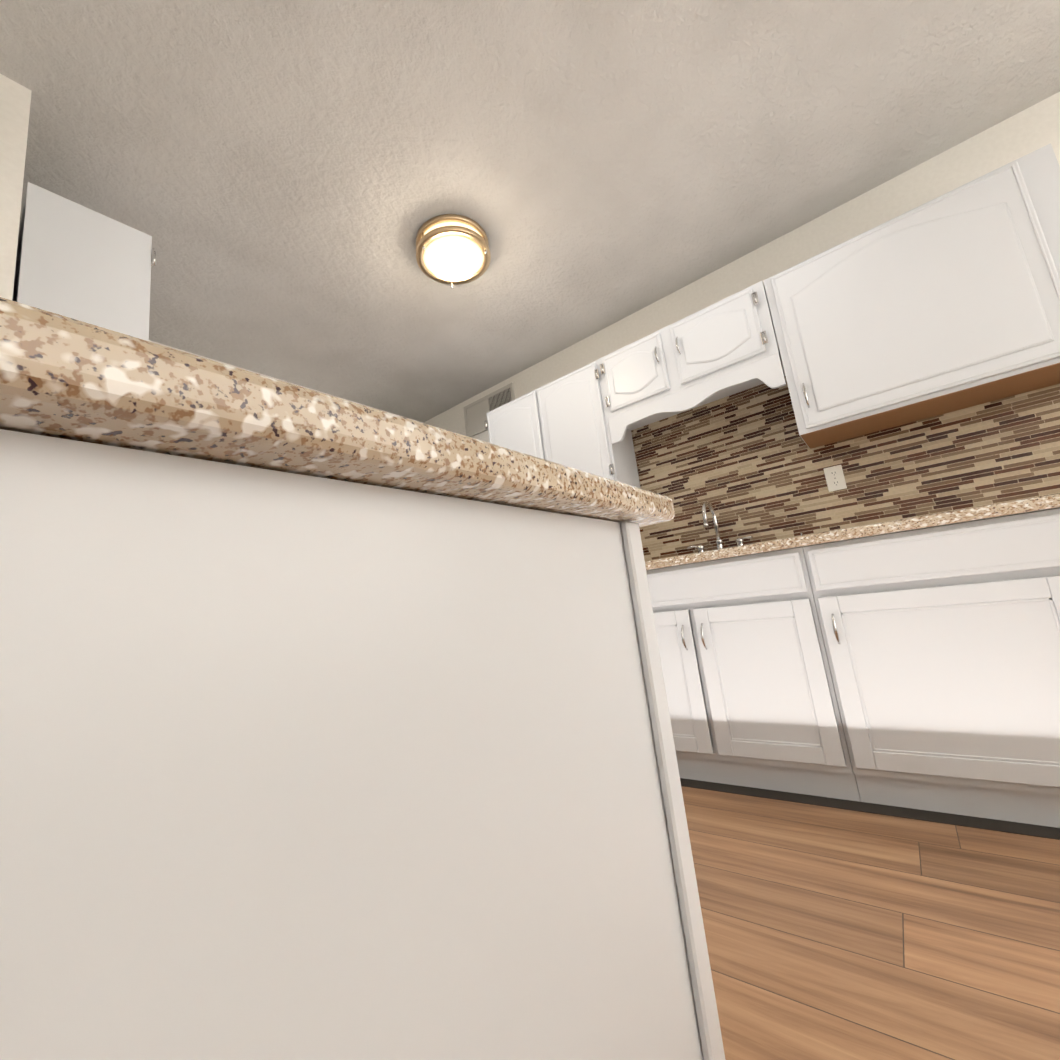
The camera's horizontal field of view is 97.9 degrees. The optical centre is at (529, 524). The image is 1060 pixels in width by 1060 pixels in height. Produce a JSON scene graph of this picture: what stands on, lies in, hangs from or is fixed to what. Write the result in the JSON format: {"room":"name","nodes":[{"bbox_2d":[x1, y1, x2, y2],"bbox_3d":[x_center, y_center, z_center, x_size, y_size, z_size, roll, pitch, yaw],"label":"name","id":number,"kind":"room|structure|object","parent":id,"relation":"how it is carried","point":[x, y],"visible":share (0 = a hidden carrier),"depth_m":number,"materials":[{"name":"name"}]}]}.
{"room":"kitchen","nodes":[
{"label":"kitchen","id":0,"kind":"room"},
{"bbox_2d":[0,74,31,299],"bbox_3d":[-1.899,0.015,1.515,1.240,2.500,0.120,-14,-13,37],"label":"wall","id":1,"kind":"structure","parent":0,"point":[15,99],"depth_m":1.34,"materials":[{"name":"paint"}]},
{"bbox_2d":[12,182,155,340],"bbox_3d":[-1.421,-0.578,1.484,0.234,0.820,0.326,-14,-13,37],"label":"upper cabinet","id":2,"kind":"object","parent":1,"relation":"attached to","point":[76,261],"visible":0.29,"depth_m":1.43,"materials":[{"name":"painted wood"},{"name":"metal"}]},
{"bbox_2d":[149,340,423,422],"bbox_3d":[-1.667,0.237,2.897,0.120,2.500,2.600,-14,-13,37],"label":"wall","id":3,"kind":"structure","parent":0,"point":[149,340],"depth_m":3.11,"materials":[{"name":"paint"}]},
{"bbox_2d":[0,0,1059,421],"bbox_3d":[-0.934,-1.192,2.690,8.600,0.050,4.550,-14,-13,37],"label":"ceiling","id":4,"kind":"structure","parent":0,"point":[280,182],"depth_m":1.74,"materials":[{"name":"white paint"}]},
{"bbox_2d":[416,214,490,287],"bbox_3d":[-0.361,-1.271,2.173,0.346,0.112,0.346,-14,-13,37],"label":"flush-mount light","id":5,"kind":"object","parent":4,"relation":"attached to","point":[452,249],"visible":1,"depth_m":2.10,"materials":[{"name":"white glass"}]},
{"bbox_2d":[424,92,1059,442],"bbox_3d":[1.183,-0.185,2.442,5.260,2.500,0.120,-14,-13,37],"label":"wall","id":6,"kind":"structure","parent":0,"point":[1018,136],"depth_m":2.28,"materials":[{"name":"paint"}]},
{"bbox_2d":[463,383,514,436],"bbox_3d":[-0.321,-0.879,3.608,0.530,0.270,0.012,-14,-13,37],"label":"air vent","id":7,"kind":"object","parent":6,"relation":"in","point":[475,415],"visible":0.71,"depth_m":3.64,"materials":[{"name":"beige metal"}]},
{"bbox_2d":[485,360,639,487],"bbox_3d":[0.165,-0.480,2.961,0.900,0.763,0.350,-14,-13,37],"label":"upper cabinet","id":8,"kind":"object","parent":6,"relation":"attached to","point":[563,420],"visible":0.71,"depth_m":2.74,"materials":[{"name":"painted wood"},{"name":"metal"}]},
{"bbox_2d":[598,281,784,429],"bbox_3d":[0.833,-0.853,2.465,0.878,0.365,0.350,-14,-13,37],"label":"upper cabinet","id":9,"kind":"object","parent":6,"relation":"attached to","point":[731,333],"visible":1,"depth_m":2.32,"materials":[{"name":"white wood"}]},
{"bbox_2d":[608,353,785,443],"bbox_3d":[0.792,-0.608,2.329,0.874,0.150,0.019,-14,-13,37],"label":"valance","id":10,"kind":"object","parent":9,"relation":"attached to","point":[768,371],"visible":1,"depth_m":2.28,"materials":[{"name":"white wood"}]},
{"bbox_2d":[631,376,1059,561],"bbox_3d":[1.256,-0.327,2.312,3.495,0.887,0.012,-14,-13,37],"label":"tile backsplash","id":11,"kind":"structure","parent":6,"relation":"attached to","point":[747,462],"depth_m":2.19,"materials":[{"name":"tile"}]},
{"bbox_2d":[824,465,846,491],"bbox_3d":[1.427,-0.215,2.159,0.072,0.115,0.007,-14,-13,37],"label":"electrical outlet","id":12,"kind":"object","parent":11,"relation":"attached to","point":[835,478],"visible":1,"depth_m":2.16,"materials":[{"name":"white plastic"}]},
{"bbox_2d":[764,143,1059,448],"bbox_3d":[1.557,-0.840,1.891,0.918,0.763,0.350,-14,-13,37],"label":"upper cabinet","id":13,"kind":"object","parent":6,"relation":"attached to","point":[947,302],"visible":1,"depth_m":1.75,"materials":[{"name":"painted wood"},{"name":"metal"}]},
{"bbox_2d":[680,778,1059,1059],"bbox_3d":[-0.637,1.299,2.239,8.600,0.052,4.550,-14,-13,37],"label":"floor","id":14,"kind":"structure","parent":0,"point":[838,929],"depth_m":1.01,"materials":[{"name":"brown wood"}]},
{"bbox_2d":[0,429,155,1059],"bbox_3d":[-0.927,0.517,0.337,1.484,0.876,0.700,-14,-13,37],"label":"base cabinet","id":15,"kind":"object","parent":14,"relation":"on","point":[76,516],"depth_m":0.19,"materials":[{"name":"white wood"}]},
{"bbox_2d":[0,297,674,526],"bbox_3d":[-0.862,0.107,0.708,1.752,0.038,1.296,-14,-13,37],"label":"countertop","id":16,"kind":"structure","parent":15,"relation":"on","point":[63,377],"depth_m":0.21,"materials":[{"name":"stone"}]},
{"bbox_2d":[653,600,825,796],"bbox_3d":[0.929,0.719,2.073,0.960,0.661,0.630,-14,-13,37],"label":"base cabinet","id":17,"kind":"object","parent":14,"relation":"on","point":[736,697],"depth_m":1.78,"materials":[{"name":"white wood"}]},
{"bbox_2d":[774,508,1059,827],"bbox_3d":[1.618,0.433,1.552,1.130,0.876,0.630,-14,-13,37],"label":"base cabinet","id":18,"kind":"object","parent":14,"relation":"on","point":[917,669],"depth_m":1.43,"materials":[{"name":"white wood"}]},
{"bbox_2d":[645,493,1059,570],"bbox_3d":[0.900,0.155,2.136,2.830,0.038,0.646,-14,-13,37],"label":"countertop","id":19,"kind":"structure","parent":18,"relation":"on","point":[1029,505],"depth_m":1.54,"materials":[{"name":"stone"}]},
{"bbox_2d":[687,501,752,552],"bbox_3d":[0.935,0.023,2.368,0.334,0.292,0.210,-14,-13,37],"label":"faucet","id":20,"kind":"object","parent":19,"relation":"on","point":[719,541],"visible":0.71,"depth_m":2.40,"materials":[{"name":"silver metal"}]}
]}

